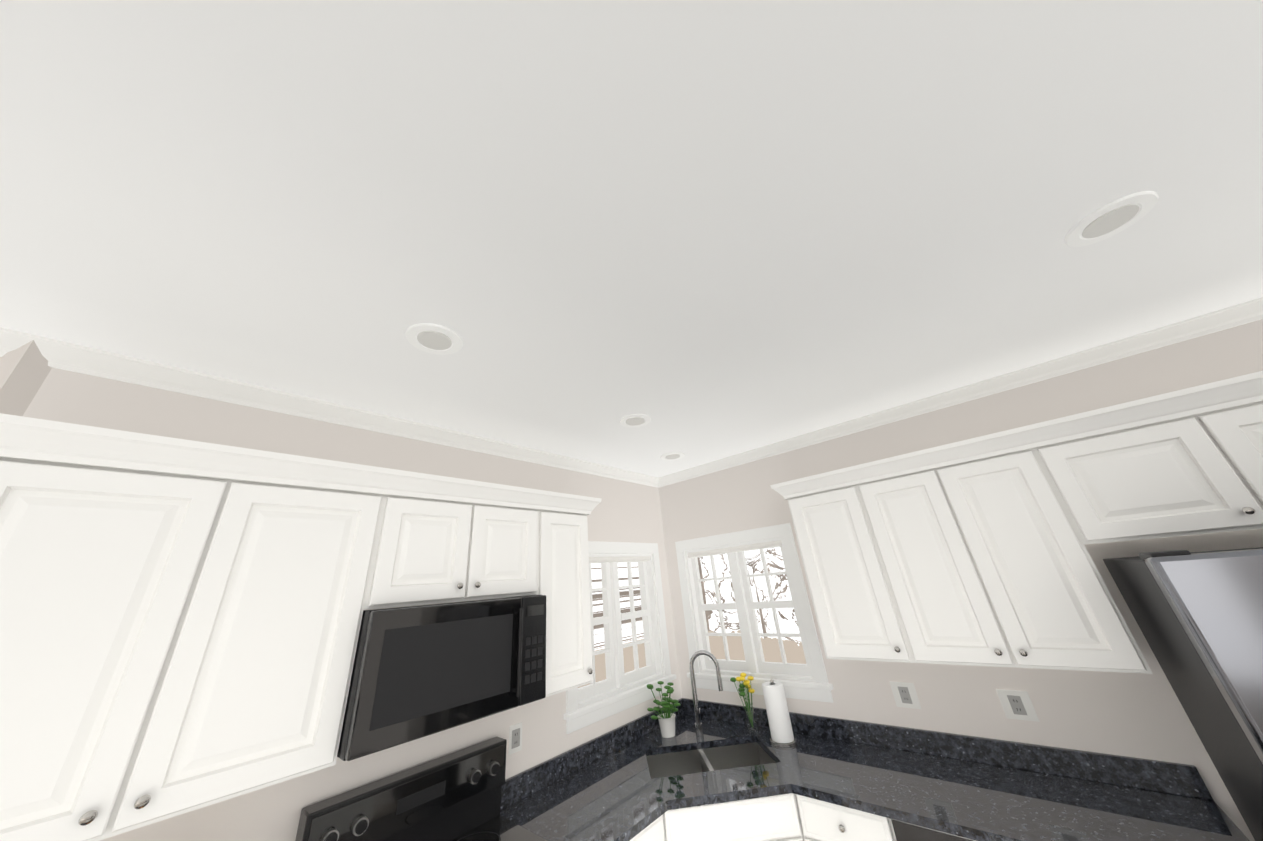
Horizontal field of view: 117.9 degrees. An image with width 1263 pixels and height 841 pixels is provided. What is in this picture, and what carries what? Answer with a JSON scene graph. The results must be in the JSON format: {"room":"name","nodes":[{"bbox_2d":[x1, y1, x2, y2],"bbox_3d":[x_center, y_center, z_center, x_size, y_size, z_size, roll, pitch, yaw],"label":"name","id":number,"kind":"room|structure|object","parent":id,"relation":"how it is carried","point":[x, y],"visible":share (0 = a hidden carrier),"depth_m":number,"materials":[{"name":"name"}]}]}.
{"room":"kitchen","nodes":[
{"label":"kitchen","id":0,"kind":"room"},
{"bbox_2d":[0,340,51,415],"bbox_3d":[-2.600,1.049,0.711,1.520,2.740,0.160,-3,-24,-5],"label":"wall","id":1,"kind":"structure","parent":0,"point":[25,369],"depth_m":1.21,"materials":[{"name":"paint"}]},
{"bbox_2d":[23,368,681,840],"bbox_3d":[-0.833,1.425,1.934,0.160,2.740,3.400,-24,-30,36],"label":"wall","id":2,"kind":"structure","parent":0,"point":[627,512],"depth_m":1.68,"materials":[{"name":"paint"}]},
{"bbox_2d":[0,441,391,840],"bbox_3d":[-1.428,0.647,1.196,0.328,0.920,0.925,-24,-30,36],"label":"upper cabinet","id":3,"kind":"object","parent":2,"relation":"attached to","point":[180,621],"depth_m":1.08,"materials":[{"name":"white wood"}]},
{"bbox_2d":[0,327,659,487],"bbox_3d":[-0.868,0.170,2.392,0.058,0.076,3.424,-24,-30,36],"label":"crown molding","id":4,"kind":"structure","parent":2,"relation":"attached to","point":[62,355],"depth_m":1.64,"materials":[{"name":"white wood"}]},
{"bbox_2d":[372,485,543,608],"bbox_3d":[-0.879,0.647,1.884,0.328,0.460,0.775,-24,-30,36],"label":"upper cabinet","id":5,"kind":"object","parent":2,"relation":"attached to","point":[440,546],"depth_m":1.75,"materials":[{"name":"white wood"}]},
{"bbox_2d":[337,595,545,760],"bbox_3d":[-0.798,1.044,1.668,0.446,0.444,0.767,-24,-30,36],"label":"over-the-range microwave","id":6,"kind":"object","parent":5,"relation":"attached to","point":[419,671],"visible":0.96,"depth_m":1.48,"materials":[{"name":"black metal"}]},
{"bbox_2d":[508,722,521,754],"bbox_3d":[-0.598,1.641,1.962,0.008,0.118,0.075,-24,-30,36],"label":"electrical outlet plate","id":7,"kind":"object","parent":2,"relation":"attached to","point":[515,731],"depth_m":1.96,"materials":[{"name":"white plastic"}]},
{"bbox_2d":[544,501,592,697],"bbox_3d":[-0.478,0.998,2.195,0.328,0.920,0.370,-24,-30,36],"label":"upper cabinet","id":8,"kind":"object","parent":2,"relation":"attached to","point":[566,554],"depth_m":2.09,"materials":[{"name":"white wood"}]},
{"bbox_2d":[563,541,675,733],"bbox_3d":[-0.117,1.448,2.768,0.200,1.063,1.050,-24,-30,36],"label":"window","id":9,"kind":"structure","parent":2,"relation":"in","point":[609,556],"depth_m":2.79,"materials":[{"name":"white wood"}]},
{"bbox_2d":[0,0,1262,477],"bbox_3d":[-0.242,-1.180,-0.419,7.545,0.050,7.520,-24,-30,36],"label":"ceiling","id":10,"kind":"structure","parent":0,"point":[700,232],"depth_m":0.96,"materials":[{"name":"white paint"}]},
{"bbox_2d":[405,323,462,354],"bbox_3d":[-0.737,-0.301,1.423,0.192,0.008,0.192,-24,-30,36],"label":"recessed light","id":11,"kind":"object","parent":10,"relation":"in","point":[431,338],"visible":1,"depth_m":1.41,"materials":[{"name":"white"}]},
{"bbox_2d":[619,414,650,427],"bbox_3d":[0.022,0.004,2.275,0.192,0.008,0.192,-24,-30,36],"label":"recessed light","id":12,"kind":"object","parent":10,"relation":"in","point":[634,420],"visible":1,"depth_m":2.26,"materials":[{"name":"white"}]},
{"bbox_2d":[660,452,684,460],"bbox_3d":[0.322,0.281,2.974,0.192,0.008,0.192,-24,-30,36],"label":"recessed light","id":13,"kind":"object","parent":10,"relation":"in","point":[670,456],"visible":0.98,"depth_m":2.96,"materials":[{"name":"white"}]},
{"bbox_2d":[1064,191,1158,246],"bbox_3d":[1.462,-0.609,1.163,0.192,0.008,0.192,-24,-30,36],"label":"recessed light","id":14,"kind":"object","parent":10,"relation":"in","point":[1110,219],"visible":1,"depth_m":1.15,"materials":[{"name":"white"}]},
{"bbox_2d":[659,319,1262,840],"bbox_3d":[1.710,1.274,2.103,3.820,2.740,0.160,-24,-30,36],"label":"wall","id":15,"kind":"structure","parent":0,"point":[1139,715],"depth_m":1.93,"materials":[{"name":"paint"}]},
{"bbox_2d":[675,523,832,702],"bbox_3d":[0.840,1.396,2.844,1.050,1.063,0.200,-24,-30,36],"label":"window","id":16,"kind":"structure","parent":15,"relation":"in","point":[734,546],"depth_m":2.79,"materials":[{"name":"white painted wood"},{"name":"clear glass"}]},
{"bbox_2d":[782,479,913,662],"bbox_3d":[1.300,0.878,2.281,0.416,0.920,0.328,-24,-30,36],"label":"upper cabinet","id":17,"kind":"object","parent":15,"relation":"attached to","point":[858,616],"depth_m":2.14,"materials":[{"name":"white wood"}]},
{"bbox_2d":[890,681,920,708],"bbox_3d":[1.505,1.510,2.091,0.115,0.118,0.008,-24,-30,36],"label":"electrical outlet plate","id":18,"kind":"object","parent":15,"relation":"attached to","point":[905,695],"depth_m":2.09,"materials":[{"name":"white plastic"}]},
{"bbox_2d":[660,297,1262,486],"bbox_3d":[1.560,0.016,2.533,3.415,0.076,0.058,-24,-30,36],"label":"crown molding","id":19,"kind":"structure","parent":15,"relation":"attached to","point":[1252,310],"depth_m":2.09,"materials":[{"name":"white wood"}]},
{"bbox_2d":[854,439,1152,673],"bbox_3d":[1.734,0.689,1.934,0.759,0.920,0.328,-24,-30,36],"label":"upper cabinet","id":20,"kind":"object","parent":15,"relation":"attached to","point":[972,551],"depth_m":1.77,"materials":[{"name":"white wood"}]},
{"bbox_2d":[996,689,1038,721],"bbox_3d":[1.845,1.362,1.819,0.115,0.118,0.008,-24,-30,36],"label":"electrical outlet plate","id":21,"kind":"object","parent":15,"relation":"attached to","point":[1016,704],"depth_m":1.82,"materials":[{"name":"white plastic"}]},
{"bbox_2d":[1034,387,1262,543],"bbox_3d":[2.342,0.203,1.527,0.935,0.455,0.328,-24,-30,36],"label":"upper cabinet","id":22,"kind":"object","parent":15,"relation":"attached to","point":[1195,468],"depth_m":1.51,"materials":[{"name":"white wood"}]},
{"bbox_3d":[-0.016,1.370,-1.530,7.545,0.050,7.520,-24,-30,36],"label":"floor","id":23,"kind":"structure","parent":0,"visible":0},
{"bbox_2d":[295,737,547,840],"bbox_3d":[-0.614,1.916,1.178,0.716,1.205,0.769,-24,-30,36],"label":"range","id":24,"kind":"object","parent":23,"relation":"on","point":[455,796],"visible":1,"depth_m":1.56,"materials":[{"name":"black metal"}]},
{"bbox_2d":[500,722,803,840],"bbox_3d":[0.081,2.154,1.626,1.080,1.015,0.900,-24,-30,36],"label":"base cabinet","id":25,"kind":"object","parent":23,"relation":"on","point":[727,776],"depth_m":1.84,"materials":[{"name":"white"}]},
{"bbox_2d":[891,819,975,840],"bbox_3d":[1.515,2.014,1.424,0.594,0.877,0.642,-24,-30,36],"label":"dishwasher","id":26,"kind":"object","parent":23,"relation":"on","point":[904,831],"visible":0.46,"depth_m":1.50,"materials":[{"name":"black plastic"}]},
{"bbox_2d":[631,698,1249,840],"bbox_3d":[1.114,2.126,1.773,2.452,1.015,0.673,-24,-30,36],"label":"base cabinet","id":27,"kind":"object","parent":23,"relation":"on","point":[850,778],"depth_m":1.65,"materials":[{"name":"white"}]},
{"bbox_2d":[647,681,679,737],"bbox_3d":[0.227,1.939,2.567,0.251,0.302,0.262,-24,-30,36],"label":"plant pot","id":28,"kind":"object","parent":27,"relation":"on","point":[667,723],"visible":1,"depth_m":2.53,"materials":[{"name":"white ceramic"}]},
{"bbox_2d":[689,650,722,735],"bbox_3d":[0.498,1.807,2.536,0.215,0.474,0.100,-24,-30,36],"label":"faucet","id":29,"kind":"object","parent":27,"relation":"on","point":[698,723],"visible":1,"depth_m":2.54,"materials":[{"name":"silver metal"}]},
{"bbox_2d":[730,673,757,732],"bbox_3d":[0.747,1.857,2.519,0.161,0.328,0.128,-24,-30,36],"label":"flower vase","id":30,"kind":"object","parent":27,"relation":"on","point":[745,684],"visible":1,"depth_m":2.51,"materials":[{"name":"clear glass"}]},
{"bbox_2d":[762,679,796,746],"bbox_3d":[0.888,1.762,2.314,0.150,0.317,0.150,-24,-30,36],"label":"paper towel","id":31,"kind":"object","parent":27,"relation":"on","point":[780,726],"visible":1,"depth_m":2.26,"materials":[{"name":"white paper"}]},
{"bbox_2d":[1103,547,1262,840],"bbox_3d":[2.313,1.178,0.823,0.965,1.797,0.855,-24,-30,36],"label":"fridge","id":32,"kind":"object","parent":23,"relation":"on","point":[1198,616],"visible":1,"depth_m":1.15,"materials":[{"name":"silver metal"}]},
{"label":"outside","id":33,"kind":"structure","parent":0,"visible":0},
{"bbox_2d":[578,562,645,687],"bbox_3d":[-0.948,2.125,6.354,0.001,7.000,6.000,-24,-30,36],"label":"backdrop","id":34,"kind":"structure","parent":33,"point":[600,666],"depth_m":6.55,"materials":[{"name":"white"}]},
{"bbox_2d":[698,547,805,663],"bbox_3d":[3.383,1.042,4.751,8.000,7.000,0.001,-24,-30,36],"label":"window panes","id":35,"kind":"structure","parent":33,"point":[793,646],"depth_m":5.66,"materials":[{"name":"clear glass"}]}
]}

